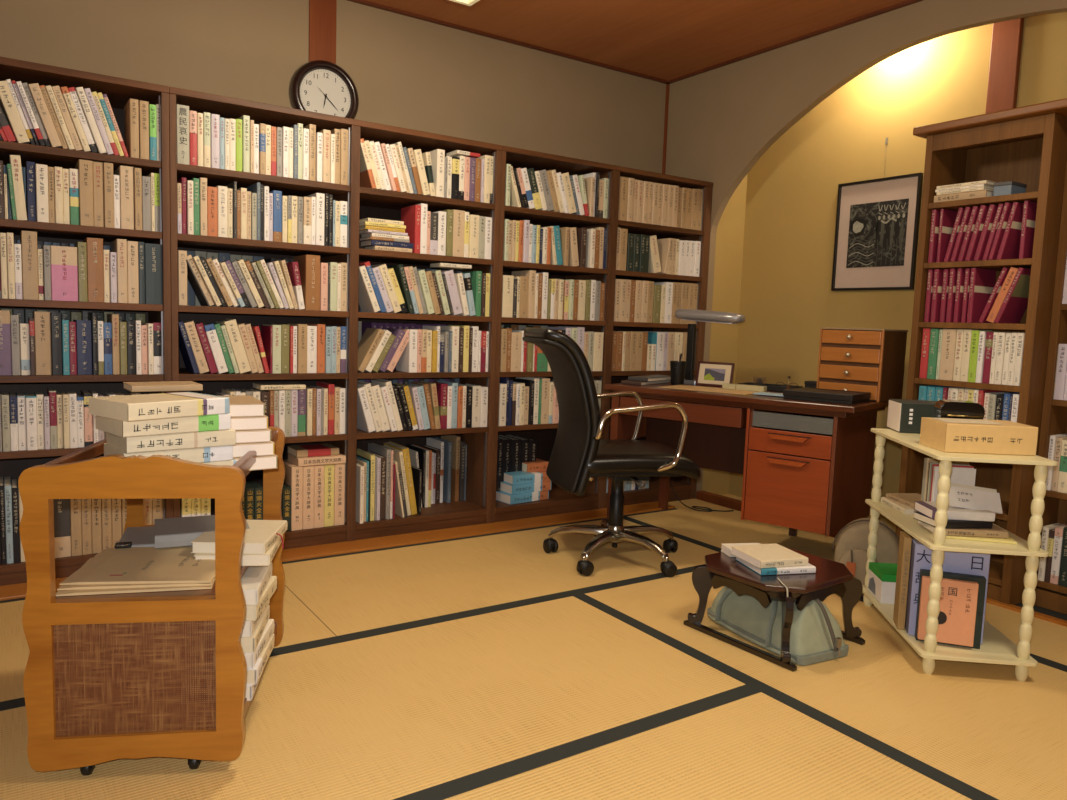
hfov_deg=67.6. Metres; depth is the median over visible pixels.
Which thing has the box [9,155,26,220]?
book
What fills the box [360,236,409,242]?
book
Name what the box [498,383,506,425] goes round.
book
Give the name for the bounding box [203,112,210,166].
book
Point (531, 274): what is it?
book
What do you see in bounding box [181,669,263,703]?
book
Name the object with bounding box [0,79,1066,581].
books
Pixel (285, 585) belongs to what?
trim
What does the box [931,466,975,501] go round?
book
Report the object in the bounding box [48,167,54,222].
book
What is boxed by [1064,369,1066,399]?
book
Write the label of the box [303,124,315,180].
book
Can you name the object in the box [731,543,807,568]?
book
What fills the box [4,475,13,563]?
book
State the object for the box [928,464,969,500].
book
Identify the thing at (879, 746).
trim
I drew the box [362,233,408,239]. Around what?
book
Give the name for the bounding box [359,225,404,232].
book
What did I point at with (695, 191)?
book
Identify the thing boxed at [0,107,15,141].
book
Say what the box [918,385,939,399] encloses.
book
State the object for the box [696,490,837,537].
trim
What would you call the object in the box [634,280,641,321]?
book
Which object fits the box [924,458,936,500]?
book
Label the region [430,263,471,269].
book
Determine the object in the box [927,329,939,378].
book
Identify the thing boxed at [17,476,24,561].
book
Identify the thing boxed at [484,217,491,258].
book
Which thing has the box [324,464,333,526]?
book
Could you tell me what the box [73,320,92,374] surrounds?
book
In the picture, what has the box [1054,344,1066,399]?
book
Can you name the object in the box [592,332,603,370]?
book
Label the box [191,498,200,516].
book
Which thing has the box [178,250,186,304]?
book
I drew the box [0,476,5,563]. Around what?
book
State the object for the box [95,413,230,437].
book
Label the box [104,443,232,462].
book
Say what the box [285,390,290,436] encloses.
book
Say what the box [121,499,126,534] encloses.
book
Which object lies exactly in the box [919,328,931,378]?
book
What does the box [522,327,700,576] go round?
office chair
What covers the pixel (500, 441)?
book
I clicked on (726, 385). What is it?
box
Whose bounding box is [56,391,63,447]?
book
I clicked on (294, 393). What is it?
book
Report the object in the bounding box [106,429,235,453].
book
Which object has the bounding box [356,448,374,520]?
book
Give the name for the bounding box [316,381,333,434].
book
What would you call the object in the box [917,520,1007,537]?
book
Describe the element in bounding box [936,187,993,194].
book
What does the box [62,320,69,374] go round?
book
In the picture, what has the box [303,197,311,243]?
book
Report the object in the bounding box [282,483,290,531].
book
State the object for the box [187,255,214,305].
book
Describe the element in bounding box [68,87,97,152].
book
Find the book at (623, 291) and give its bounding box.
[617,279,626,321]
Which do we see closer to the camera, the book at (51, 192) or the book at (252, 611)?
the book at (252, 611)
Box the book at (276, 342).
[263,324,280,372]
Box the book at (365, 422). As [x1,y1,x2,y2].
[357,385,374,432]
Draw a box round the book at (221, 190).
[216,186,227,236]
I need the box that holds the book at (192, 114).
[189,110,196,165]
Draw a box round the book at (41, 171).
[35,164,48,222]
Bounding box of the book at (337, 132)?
[331,129,340,183]
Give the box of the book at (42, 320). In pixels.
[32,311,51,374]
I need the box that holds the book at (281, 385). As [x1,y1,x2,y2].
[253,382,305,389]
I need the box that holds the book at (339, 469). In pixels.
[334,463,344,525]
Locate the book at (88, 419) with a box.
[80,390,92,446]
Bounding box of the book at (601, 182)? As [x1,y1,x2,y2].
[598,180,603,217]
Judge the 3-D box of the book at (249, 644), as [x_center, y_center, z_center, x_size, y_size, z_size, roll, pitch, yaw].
[-0.808,0.607,2.120,0.171,0.040,0.235,1,6,-10]
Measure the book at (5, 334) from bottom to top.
0.242 m
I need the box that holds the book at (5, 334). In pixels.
[0,310,11,374]
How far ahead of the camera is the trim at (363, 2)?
4.46 m
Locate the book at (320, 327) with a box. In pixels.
[306,323,324,372]
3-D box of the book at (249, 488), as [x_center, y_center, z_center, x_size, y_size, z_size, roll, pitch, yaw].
[-1.305,0.489,3.611,0.037,0.216,0.161,-2,7,-34]
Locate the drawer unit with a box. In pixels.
[816,327,907,401]
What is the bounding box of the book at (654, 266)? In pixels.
[648,235,660,272]
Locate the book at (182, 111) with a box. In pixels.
[176,104,189,164]
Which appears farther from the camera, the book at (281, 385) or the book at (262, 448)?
the book at (281, 385)
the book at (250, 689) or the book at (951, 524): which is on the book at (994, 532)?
the book at (951, 524)
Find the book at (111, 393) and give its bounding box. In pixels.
[105,391,115,395]
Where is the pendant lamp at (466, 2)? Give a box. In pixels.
[449,0,478,5]
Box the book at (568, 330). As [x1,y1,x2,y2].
[548,327,570,336]
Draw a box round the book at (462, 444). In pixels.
[459,441,465,500]
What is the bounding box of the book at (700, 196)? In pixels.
[697,189,702,229]
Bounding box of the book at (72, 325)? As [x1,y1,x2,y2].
[69,321,76,374]
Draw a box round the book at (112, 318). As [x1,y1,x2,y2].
[107,314,119,373]
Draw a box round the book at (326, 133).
[319,129,330,182]
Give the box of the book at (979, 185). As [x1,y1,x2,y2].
[935,184,993,192]
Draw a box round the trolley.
[18,427,284,775]
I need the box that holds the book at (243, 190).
[237,188,246,238]
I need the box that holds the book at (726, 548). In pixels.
[721,543,759,556]
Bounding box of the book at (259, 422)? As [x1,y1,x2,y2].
[231,415,267,429]
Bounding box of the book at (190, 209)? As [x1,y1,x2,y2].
[187,180,193,234]
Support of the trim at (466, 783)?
on the floor
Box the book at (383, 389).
[379,385,396,431]
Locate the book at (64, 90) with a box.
[60,86,90,151]
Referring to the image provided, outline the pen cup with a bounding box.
[670,352,686,384]
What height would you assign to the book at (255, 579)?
0.040 m
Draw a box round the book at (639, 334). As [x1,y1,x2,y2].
[631,331,642,370]
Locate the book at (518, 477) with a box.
[504,471,550,484]
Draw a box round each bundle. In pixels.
[948,486,1002,513]
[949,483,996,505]
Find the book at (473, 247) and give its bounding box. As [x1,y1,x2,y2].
[468,215,478,257]
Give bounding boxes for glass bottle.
[786,376,790,388]
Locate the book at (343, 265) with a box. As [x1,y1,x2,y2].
[337,263,346,310]
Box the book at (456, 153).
[446,150,479,157]
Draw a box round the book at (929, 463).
[926,463,965,500]
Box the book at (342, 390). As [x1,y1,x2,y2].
[337,386,345,433]
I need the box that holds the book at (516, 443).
[498,434,520,471]
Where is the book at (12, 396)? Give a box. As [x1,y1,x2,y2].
[9,393,17,450]
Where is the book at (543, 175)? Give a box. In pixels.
[539,169,553,210]
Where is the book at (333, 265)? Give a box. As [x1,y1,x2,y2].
[328,262,336,310]
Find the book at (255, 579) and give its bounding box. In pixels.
[241,562,272,604]
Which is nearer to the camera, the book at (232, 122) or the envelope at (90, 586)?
the envelope at (90, 586)
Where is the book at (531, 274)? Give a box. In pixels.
[512,270,535,317]
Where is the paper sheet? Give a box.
[933,418,1003,424]
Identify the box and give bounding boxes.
[722,383,766,391]
[783,387,870,403]
[868,562,896,603]
[993,181,1026,195]
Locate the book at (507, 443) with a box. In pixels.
[498,436,511,481]
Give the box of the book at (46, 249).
[42,245,50,299]
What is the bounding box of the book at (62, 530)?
[53,499,70,557]
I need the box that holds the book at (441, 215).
[432,211,446,255]
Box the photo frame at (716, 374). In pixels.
[695,361,734,386]
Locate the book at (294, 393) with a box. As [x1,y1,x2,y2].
[291,389,297,435]
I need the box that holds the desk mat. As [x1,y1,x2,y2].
[659,385,757,394]
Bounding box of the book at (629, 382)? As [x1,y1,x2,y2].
[621,380,670,384]
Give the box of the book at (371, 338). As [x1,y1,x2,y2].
[357,328,384,372]
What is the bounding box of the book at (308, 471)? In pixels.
[302,466,313,528]
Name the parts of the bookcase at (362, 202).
panel, shelf, shelf, shelf, shelf, shelf, panel, panel, shelf rail, shelf, shelf, shelf, shelf, shelf, panel, shelf rail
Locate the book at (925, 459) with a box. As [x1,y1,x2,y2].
[921,458,926,500]
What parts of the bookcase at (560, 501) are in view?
panel, shelf, shelf, shelf, shelf, shelf, panel, shelf rail, panel, shelf, shelf, shelf, shelf, panel, shelf rail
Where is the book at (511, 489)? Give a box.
[500,481,550,494]
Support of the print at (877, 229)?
attached to the framed picture at (877, 225)
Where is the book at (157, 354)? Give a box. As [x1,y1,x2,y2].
[147,322,161,373]
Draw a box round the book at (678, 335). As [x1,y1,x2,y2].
[656,331,682,360]
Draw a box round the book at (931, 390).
[927,386,946,400]
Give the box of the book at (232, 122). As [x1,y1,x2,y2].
[229,118,235,170]
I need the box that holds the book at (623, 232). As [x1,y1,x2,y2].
[619,228,627,270]
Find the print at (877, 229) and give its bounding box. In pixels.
[846,198,908,267]
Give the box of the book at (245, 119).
[239,115,249,171]
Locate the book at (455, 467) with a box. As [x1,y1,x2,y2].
[441,434,459,501]
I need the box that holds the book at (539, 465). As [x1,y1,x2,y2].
[522,458,548,472]
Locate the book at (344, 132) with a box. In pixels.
[340,129,347,184]
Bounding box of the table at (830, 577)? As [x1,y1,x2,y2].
[683,547,864,671]
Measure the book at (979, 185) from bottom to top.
0.012 m
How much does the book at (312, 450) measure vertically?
0.033 m
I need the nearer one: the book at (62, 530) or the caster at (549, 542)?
the book at (62, 530)
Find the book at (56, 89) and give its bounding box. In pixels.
[52,86,82,150]
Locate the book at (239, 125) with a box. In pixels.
[236,119,242,171]
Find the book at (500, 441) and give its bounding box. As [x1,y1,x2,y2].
[496,438,502,490]
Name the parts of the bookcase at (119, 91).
shelf, panel, shelf, shelf, shelf, shelf, panel, panel, shelf rail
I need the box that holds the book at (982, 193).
[934,190,993,202]
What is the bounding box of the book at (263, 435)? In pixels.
[235,428,270,443]
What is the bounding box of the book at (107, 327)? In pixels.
[103,322,111,374]
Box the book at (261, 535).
[191,520,287,553]
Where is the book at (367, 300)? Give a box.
[358,266,379,311]
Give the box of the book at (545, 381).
[534,377,549,423]
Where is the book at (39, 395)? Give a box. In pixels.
[35,391,44,448]
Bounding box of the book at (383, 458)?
[367,451,385,519]
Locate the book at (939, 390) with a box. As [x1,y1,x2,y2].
[935,386,951,400]
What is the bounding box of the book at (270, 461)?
[233,454,276,470]
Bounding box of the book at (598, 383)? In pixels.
[594,380,601,406]
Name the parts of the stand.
leg, leg, shelf, shelf, shelf, leg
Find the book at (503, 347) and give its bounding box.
[500,329,506,371]
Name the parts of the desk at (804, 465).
leg, panel, leg, drawer, modesty panel, rail, drawer, drawer pull, drawer pull, drawer, glass door, leg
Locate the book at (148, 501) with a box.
[146,499,151,524]
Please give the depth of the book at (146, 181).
3.19 m
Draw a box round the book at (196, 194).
[191,178,199,234]
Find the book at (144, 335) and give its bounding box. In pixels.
[141,324,147,373]
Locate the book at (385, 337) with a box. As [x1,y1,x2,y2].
[364,329,390,372]
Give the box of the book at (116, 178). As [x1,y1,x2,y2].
[113,175,119,227]
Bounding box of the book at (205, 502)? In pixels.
[201,498,210,515]
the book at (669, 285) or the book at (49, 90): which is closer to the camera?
the book at (49, 90)
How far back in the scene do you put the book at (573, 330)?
4.43 m
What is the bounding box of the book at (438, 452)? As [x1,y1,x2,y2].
[422,445,440,502]
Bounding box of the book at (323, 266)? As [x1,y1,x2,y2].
[320,263,327,310]
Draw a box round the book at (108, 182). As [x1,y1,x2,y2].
[103,162,113,227]
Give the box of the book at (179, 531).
[154,515,249,548]
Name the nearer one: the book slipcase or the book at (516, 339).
the book slipcase
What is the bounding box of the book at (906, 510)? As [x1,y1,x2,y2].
[881,497,915,514]
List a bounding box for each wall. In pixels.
[0,0,665,173]
[665,0,1066,490]
[702,175,746,494]
[729,12,1066,531]
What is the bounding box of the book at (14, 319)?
[10,315,20,374]
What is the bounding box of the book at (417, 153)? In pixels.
[413,149,429,194]
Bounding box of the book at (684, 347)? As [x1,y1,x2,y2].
[682,332,686,360]
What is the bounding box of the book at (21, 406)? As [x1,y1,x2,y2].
[16,392,26,450]
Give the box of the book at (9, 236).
[6,233,14,298]
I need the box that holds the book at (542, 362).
[537,346,547,371]
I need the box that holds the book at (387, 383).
[371,379,402,430]
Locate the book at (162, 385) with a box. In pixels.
[123,381,202,391]
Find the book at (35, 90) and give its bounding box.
[28,83,61,147]
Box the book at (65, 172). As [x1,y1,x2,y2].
[62,169,69,223]
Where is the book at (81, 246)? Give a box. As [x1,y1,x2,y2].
[74,242,87,301]
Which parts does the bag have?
handle, zip pull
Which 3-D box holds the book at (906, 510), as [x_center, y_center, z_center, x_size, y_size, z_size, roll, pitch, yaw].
[1.427,0.402,3.016,0.141,0.022,0.200,2,6,0]
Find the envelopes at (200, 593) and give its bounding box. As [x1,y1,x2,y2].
[56,547,247,598]
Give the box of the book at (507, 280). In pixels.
[501,275,513,317]
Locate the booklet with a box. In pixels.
[753,392,783,396]
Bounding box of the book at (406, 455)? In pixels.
[383,441,416,514]
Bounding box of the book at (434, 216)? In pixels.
[430,213,437,254]
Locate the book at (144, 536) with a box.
[119,526,192,546]
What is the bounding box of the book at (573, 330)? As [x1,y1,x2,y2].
[566,327,576,342]
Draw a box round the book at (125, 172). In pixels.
[114,165,133,229]
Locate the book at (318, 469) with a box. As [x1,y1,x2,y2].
[314,465,323,527]
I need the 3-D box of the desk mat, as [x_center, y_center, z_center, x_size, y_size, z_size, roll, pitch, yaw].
[0.912,-0.053,4.089,0.480,0.003,0.260,6,7,37]
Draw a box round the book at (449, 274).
[441,270,462,314]
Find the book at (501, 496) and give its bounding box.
[496,490,548,504]
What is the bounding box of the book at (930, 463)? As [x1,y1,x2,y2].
[927,463,970,500]
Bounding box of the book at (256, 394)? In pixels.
[249,389,259,399]
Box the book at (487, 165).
[478,155,490,202]
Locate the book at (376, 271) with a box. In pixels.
[372,267,392,312]
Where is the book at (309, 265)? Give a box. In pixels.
[294,255,319,309]
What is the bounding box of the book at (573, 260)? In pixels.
[568,227,578,265]
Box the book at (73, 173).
[69,168,79,224]
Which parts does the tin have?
tin lid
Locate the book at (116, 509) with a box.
[111,499,121,547]
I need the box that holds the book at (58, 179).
[54,166,63,223]
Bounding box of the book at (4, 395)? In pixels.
[1,391,10,451]
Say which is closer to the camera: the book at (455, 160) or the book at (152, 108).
the book at (152, 108)
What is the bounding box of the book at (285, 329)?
[271,324,289,372]
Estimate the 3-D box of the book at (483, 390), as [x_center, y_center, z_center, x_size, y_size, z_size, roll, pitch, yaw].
[-0.297,0.030,4.215,0.041,0.209,0.155,-2,7,-34]
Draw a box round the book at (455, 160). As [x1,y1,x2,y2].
[451,157,459,198]
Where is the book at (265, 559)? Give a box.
[194,535,282,565]
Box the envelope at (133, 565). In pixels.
[59,547,214,584]
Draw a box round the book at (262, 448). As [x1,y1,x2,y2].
[232,441,273,457]
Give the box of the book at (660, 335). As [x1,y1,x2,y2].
[639,331,664,370]
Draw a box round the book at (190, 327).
[183,320,208,373]
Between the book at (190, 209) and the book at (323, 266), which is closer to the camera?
the book at (190, 209)
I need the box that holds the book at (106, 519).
[101,499,111,550]
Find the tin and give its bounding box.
[804,381,816,387]
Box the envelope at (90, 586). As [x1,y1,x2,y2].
[57,553,214,589]
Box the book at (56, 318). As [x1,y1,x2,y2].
[50,312,62,374]
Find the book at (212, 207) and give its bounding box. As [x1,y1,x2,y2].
[207,186,217,236]
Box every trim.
[0,501,674,600]
[0,564,705,710]
[285,585,336,635]
[309,0,336,63]
[347,0,667,83]
[393,684,760,799]
[574,594,998,799]
[623,516,1066,671]
[662,84,669,173]
[665,0,922,83]
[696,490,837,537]
[985,18,1023,113]
[986,598,1066,626]
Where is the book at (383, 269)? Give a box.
[371,264,401,312]
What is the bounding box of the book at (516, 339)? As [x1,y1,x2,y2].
[510,332,521,371]
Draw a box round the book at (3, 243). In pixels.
[0,233,7,298]
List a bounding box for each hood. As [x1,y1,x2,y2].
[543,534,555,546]
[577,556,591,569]
[664,539,677,547]
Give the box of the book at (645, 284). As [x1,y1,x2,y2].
[640,281,648,322]
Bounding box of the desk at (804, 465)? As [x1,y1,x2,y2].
[604,381,888,536]
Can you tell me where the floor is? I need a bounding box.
[0,494,1066,799]
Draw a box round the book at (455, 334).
[440,326,458,371]
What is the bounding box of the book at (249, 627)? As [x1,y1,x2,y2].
[183,600,269,636]
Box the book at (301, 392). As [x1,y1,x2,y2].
[298,389,305,435]
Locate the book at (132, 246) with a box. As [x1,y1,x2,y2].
[127,241,138,303]
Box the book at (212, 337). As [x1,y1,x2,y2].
[203,323,227,373]
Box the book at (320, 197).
[306,193,324,244]
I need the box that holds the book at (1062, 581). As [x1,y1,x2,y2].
[1058,527,1066,586]
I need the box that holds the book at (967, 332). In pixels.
[960,329,991,381]
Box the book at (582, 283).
[577,280,585,319]
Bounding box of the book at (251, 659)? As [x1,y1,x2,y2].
[197,619,274,668]
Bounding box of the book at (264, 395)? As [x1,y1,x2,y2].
[257,390,269,426]
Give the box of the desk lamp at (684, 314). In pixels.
[675,309,744,384]
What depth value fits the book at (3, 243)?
2.95 m
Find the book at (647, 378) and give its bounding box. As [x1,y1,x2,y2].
[628,375,670,381]
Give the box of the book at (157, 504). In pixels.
[152,499,162,523]
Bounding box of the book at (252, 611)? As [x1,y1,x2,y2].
[215,576,276,620]
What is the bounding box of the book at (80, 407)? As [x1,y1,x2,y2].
[76,394,83,447]
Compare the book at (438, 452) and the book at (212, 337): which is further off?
the book at (438, 452)
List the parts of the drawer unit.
drawer, drawer, drawer, drawer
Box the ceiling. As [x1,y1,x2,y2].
[366,0,906,80]
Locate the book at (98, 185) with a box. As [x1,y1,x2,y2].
[93,161,103,226]
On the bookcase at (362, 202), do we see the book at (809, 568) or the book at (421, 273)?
the book at (421, 273)
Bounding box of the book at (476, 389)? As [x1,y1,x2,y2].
[459,384,480,426]
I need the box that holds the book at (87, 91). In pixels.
[84,88,113,154]
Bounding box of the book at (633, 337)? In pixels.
[625,331,636,370]
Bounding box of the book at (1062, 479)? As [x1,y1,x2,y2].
[1057,439,1066,492]
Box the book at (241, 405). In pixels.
[223,395,264,416]
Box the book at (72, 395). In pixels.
[66,390,77,447]
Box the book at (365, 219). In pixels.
[359,218,403,224]
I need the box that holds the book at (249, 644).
[190,605,269,654]
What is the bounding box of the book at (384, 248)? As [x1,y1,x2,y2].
[364,246,411,252]
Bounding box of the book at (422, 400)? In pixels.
[408,383,429,429]
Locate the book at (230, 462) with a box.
[204,459,235,465]
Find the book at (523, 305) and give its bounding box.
[514,276,527,317]
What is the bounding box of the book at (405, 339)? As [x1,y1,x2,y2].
[386,329,408,371]
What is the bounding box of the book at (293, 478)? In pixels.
[283,459,302,530]
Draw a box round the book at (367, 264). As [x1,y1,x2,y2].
[359,261,385,312]
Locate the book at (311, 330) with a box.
[307,325,316,372]
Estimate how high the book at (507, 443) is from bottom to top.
0.335 m
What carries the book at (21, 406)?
on the bookcase at (119, 91)
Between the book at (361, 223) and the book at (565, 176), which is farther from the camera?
the book at (565, 176)
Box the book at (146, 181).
[142,176,150,230]
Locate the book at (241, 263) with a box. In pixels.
[236,259,263,307]
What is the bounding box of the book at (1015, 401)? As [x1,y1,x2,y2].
[1011,394,1018,422]
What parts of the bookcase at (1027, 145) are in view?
panel, shelf, shelf, shelf, shelf, shelf, rail, shelf, panel, panel, panel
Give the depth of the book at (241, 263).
3.45 m
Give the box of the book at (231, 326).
[215,318,250,373]
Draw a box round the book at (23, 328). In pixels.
[19,323,30,374]
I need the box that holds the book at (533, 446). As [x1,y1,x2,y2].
[516,435,536,461]
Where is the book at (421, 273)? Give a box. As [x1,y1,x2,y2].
[417,270,434,313]
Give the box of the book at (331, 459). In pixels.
[288,453,345,466]
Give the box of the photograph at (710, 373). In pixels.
[704,368,725,380]
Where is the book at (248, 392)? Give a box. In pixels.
[237,388,251,395]
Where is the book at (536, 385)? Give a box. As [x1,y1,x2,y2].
[516,377,538,423]
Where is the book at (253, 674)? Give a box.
[188,633,274,684]
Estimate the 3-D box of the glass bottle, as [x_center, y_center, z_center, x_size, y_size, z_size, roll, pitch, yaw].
[1.258,-0.072,3.932,0.040,0.094,0.040,6,7,39]
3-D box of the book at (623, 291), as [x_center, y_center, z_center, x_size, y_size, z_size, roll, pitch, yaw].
[0.471,-0.583,4.675,0.045,0.242,0.180,-2,7,-34]
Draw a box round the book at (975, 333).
[968,330,998,381]
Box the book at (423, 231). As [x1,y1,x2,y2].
[408,203,427,253]
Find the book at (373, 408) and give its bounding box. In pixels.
[357,380,381,431]
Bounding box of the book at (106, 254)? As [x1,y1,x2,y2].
[103,250,109,302]
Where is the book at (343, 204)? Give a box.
[340,201,346,246]
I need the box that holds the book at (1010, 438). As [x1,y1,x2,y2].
[919,417,1037,455]
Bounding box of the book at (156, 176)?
[154,173,159,231]
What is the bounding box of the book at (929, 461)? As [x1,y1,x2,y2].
[925,460,968,500]
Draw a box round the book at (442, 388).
[427,381,447,428]
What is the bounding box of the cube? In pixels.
[753,376,765,384]
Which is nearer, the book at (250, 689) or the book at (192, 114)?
the book at (250, 689)
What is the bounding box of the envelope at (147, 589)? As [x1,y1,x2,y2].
[56,558,214,595]
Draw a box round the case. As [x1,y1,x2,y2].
[934,400,984,418]
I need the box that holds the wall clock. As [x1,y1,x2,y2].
[290,60,358,118]
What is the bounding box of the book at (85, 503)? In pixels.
[81,499,91,554]
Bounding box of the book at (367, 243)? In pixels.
[361,240,412,248]
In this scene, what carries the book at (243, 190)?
on the bookcase at (362, 202)
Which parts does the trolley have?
rail, cane panel, frame, rail, rail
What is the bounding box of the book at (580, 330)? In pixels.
[559,326,584,352]
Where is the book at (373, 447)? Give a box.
[368,443,390,518]
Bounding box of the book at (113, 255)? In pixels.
[110,252,116,302]
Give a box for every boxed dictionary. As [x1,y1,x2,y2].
[887,399,936,433]
[905,539,989,643]
[915,569,985,648]
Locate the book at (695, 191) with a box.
[691,189,698,229]
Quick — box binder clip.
[115,542,131,548]
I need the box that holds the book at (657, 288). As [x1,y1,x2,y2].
[652,284,661,322]
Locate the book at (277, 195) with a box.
[269,190,281,241]
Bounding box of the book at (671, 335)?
[650,331,674,370]
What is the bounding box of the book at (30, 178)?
[25,161,36,221]
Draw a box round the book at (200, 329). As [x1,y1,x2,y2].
[194,322,217,373]
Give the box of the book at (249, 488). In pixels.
[245,482,253,519]
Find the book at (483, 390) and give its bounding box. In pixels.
[477,385,487,426]
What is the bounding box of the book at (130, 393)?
[127,391,140,394]
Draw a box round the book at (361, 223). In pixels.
[359,221,405,228]
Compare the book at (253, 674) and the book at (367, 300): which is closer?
the book at (253, 674)
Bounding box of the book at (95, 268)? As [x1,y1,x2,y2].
[83,238,103,301]
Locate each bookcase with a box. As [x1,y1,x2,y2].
[0,57,172,585]
[169,86,501,549]
[491,145,712,522]
[895,98,1066,604]
[1034,160,1066,614]
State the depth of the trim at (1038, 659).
3.94 m
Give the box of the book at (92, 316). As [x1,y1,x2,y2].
[88,312,97,374]
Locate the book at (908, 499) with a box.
[886,493,921,508]
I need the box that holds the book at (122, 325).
[119,321,126,373]
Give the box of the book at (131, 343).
[122,320,135,373]
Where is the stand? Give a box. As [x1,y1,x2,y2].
[862,428,1057,681]
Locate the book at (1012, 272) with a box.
[986,267,1018,322]
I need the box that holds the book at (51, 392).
[47,387,56,448]
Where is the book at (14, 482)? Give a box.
[11,478,19,562]
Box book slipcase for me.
[893,531,911,629]
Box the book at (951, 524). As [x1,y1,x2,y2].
[914,511,992,528]
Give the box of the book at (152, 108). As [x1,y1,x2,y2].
[149,104,156,160]
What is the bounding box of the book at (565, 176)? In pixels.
[561,172,576,213]
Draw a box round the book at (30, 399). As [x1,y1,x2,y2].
[25,392,37,449]
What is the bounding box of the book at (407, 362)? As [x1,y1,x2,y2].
[396,329,417,372]
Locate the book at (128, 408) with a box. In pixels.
[89,392,229,421]
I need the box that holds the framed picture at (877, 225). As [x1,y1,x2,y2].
[831,173,922,290]
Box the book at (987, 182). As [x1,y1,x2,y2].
[936,180,996,188]
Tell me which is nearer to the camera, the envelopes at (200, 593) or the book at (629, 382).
the envelopes at (200, 593)
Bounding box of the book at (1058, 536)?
[1050,525,1066,583]
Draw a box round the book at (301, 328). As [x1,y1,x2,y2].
[288,323,306,372]
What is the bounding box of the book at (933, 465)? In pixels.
[929,464,973,501]
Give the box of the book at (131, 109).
[124,99,138,157]
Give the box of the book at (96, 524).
[91,499,101,553]
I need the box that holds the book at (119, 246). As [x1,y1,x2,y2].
[111,239,127,302]
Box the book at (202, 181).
[198,178,206,235]
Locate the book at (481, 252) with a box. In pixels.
[478,216,485,258]
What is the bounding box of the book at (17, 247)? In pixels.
[14,244,22,298]
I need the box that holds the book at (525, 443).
[506,434,530,470]
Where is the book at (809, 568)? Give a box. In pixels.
[735,556,815,574]
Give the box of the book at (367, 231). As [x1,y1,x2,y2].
[359,229,407,235]
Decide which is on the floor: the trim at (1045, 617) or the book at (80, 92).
the trim at (1045, 617)
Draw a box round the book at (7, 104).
[0,81,29,143]
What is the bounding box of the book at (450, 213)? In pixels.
[443,209,453,255]
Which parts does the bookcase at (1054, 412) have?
shelf, shelf, shelf, panel, shelf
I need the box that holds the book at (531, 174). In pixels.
[527,168,541,208]
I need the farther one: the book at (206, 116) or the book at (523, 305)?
the book at (523, 305)
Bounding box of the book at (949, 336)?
[939,329,956,380]
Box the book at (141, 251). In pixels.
[138,242,144,303]
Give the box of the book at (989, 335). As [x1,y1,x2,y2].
[982,332,1009,382]
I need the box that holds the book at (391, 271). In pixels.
[388,268,406,312]
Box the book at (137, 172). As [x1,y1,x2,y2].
[133,168,141,229]
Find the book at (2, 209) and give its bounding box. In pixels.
[0,161,4,218]
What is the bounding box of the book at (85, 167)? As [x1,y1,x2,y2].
[75,159,93,225]
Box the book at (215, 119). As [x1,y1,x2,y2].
[210,114,219,168]
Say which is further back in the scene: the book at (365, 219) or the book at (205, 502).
the book at (365, 219)
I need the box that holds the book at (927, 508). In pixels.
[914,501,994,521]
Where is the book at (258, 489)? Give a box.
[246,481,262,519]
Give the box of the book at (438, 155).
[430,149,444,196]
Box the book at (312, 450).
[287,444,338,457]
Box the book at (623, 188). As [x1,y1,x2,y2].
[618,176,627,220]
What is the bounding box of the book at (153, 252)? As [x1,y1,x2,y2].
[144,243,162,304]
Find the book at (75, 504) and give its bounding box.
[70,499,81,555]
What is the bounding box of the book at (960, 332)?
[953,329,963,380]
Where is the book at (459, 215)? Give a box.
[453,210,464,256]
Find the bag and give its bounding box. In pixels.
[707,586,848,665]
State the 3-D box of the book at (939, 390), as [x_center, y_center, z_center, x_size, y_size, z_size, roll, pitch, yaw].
[1.821,0.051,3.506,0.163,0.219,0.035,-2,7,-34]
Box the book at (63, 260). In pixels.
[50,246,77,300]
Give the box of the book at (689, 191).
[685,188,692,228]
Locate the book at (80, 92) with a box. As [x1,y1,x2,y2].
[75,87,106,153]
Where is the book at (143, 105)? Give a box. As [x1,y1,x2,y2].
[139,100,149,159]
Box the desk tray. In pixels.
[738,382,802,391]
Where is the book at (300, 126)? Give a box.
[296,123,302,178]
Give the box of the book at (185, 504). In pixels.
[180,498,190,516]
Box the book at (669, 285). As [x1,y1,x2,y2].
[654,282,672,322]
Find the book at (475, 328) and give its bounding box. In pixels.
[470,326,478,371]
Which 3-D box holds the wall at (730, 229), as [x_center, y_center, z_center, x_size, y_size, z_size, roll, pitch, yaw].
[1.197,-0.707,5.080,0.248,2.660,0.100,-2,7,-34]
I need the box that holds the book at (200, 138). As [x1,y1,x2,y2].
[197,113,203,166]
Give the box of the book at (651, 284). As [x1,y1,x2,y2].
[643,281,653,322]
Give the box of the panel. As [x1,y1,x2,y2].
[64,629,215,731]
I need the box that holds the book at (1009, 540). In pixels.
[931,532,1016,543]
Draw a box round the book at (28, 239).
[20,231,38,299]
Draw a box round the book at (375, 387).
[368,382,389,431]
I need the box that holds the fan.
[832,518,898,593]
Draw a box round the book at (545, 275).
[540,272,547,318]
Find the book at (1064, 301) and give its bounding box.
[1062,258,1066,303]
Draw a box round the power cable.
[669,477,733,511]
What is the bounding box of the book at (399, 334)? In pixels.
[379,328,405,371]
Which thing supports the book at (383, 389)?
on the bookcase at (362, 202)
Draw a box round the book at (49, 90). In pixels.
[45,85,74,149]
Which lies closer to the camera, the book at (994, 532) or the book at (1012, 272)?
the book at (994, 532)
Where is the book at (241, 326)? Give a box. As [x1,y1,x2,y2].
[237,323,257,372]
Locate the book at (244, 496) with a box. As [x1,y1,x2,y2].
[242,488,245,518]

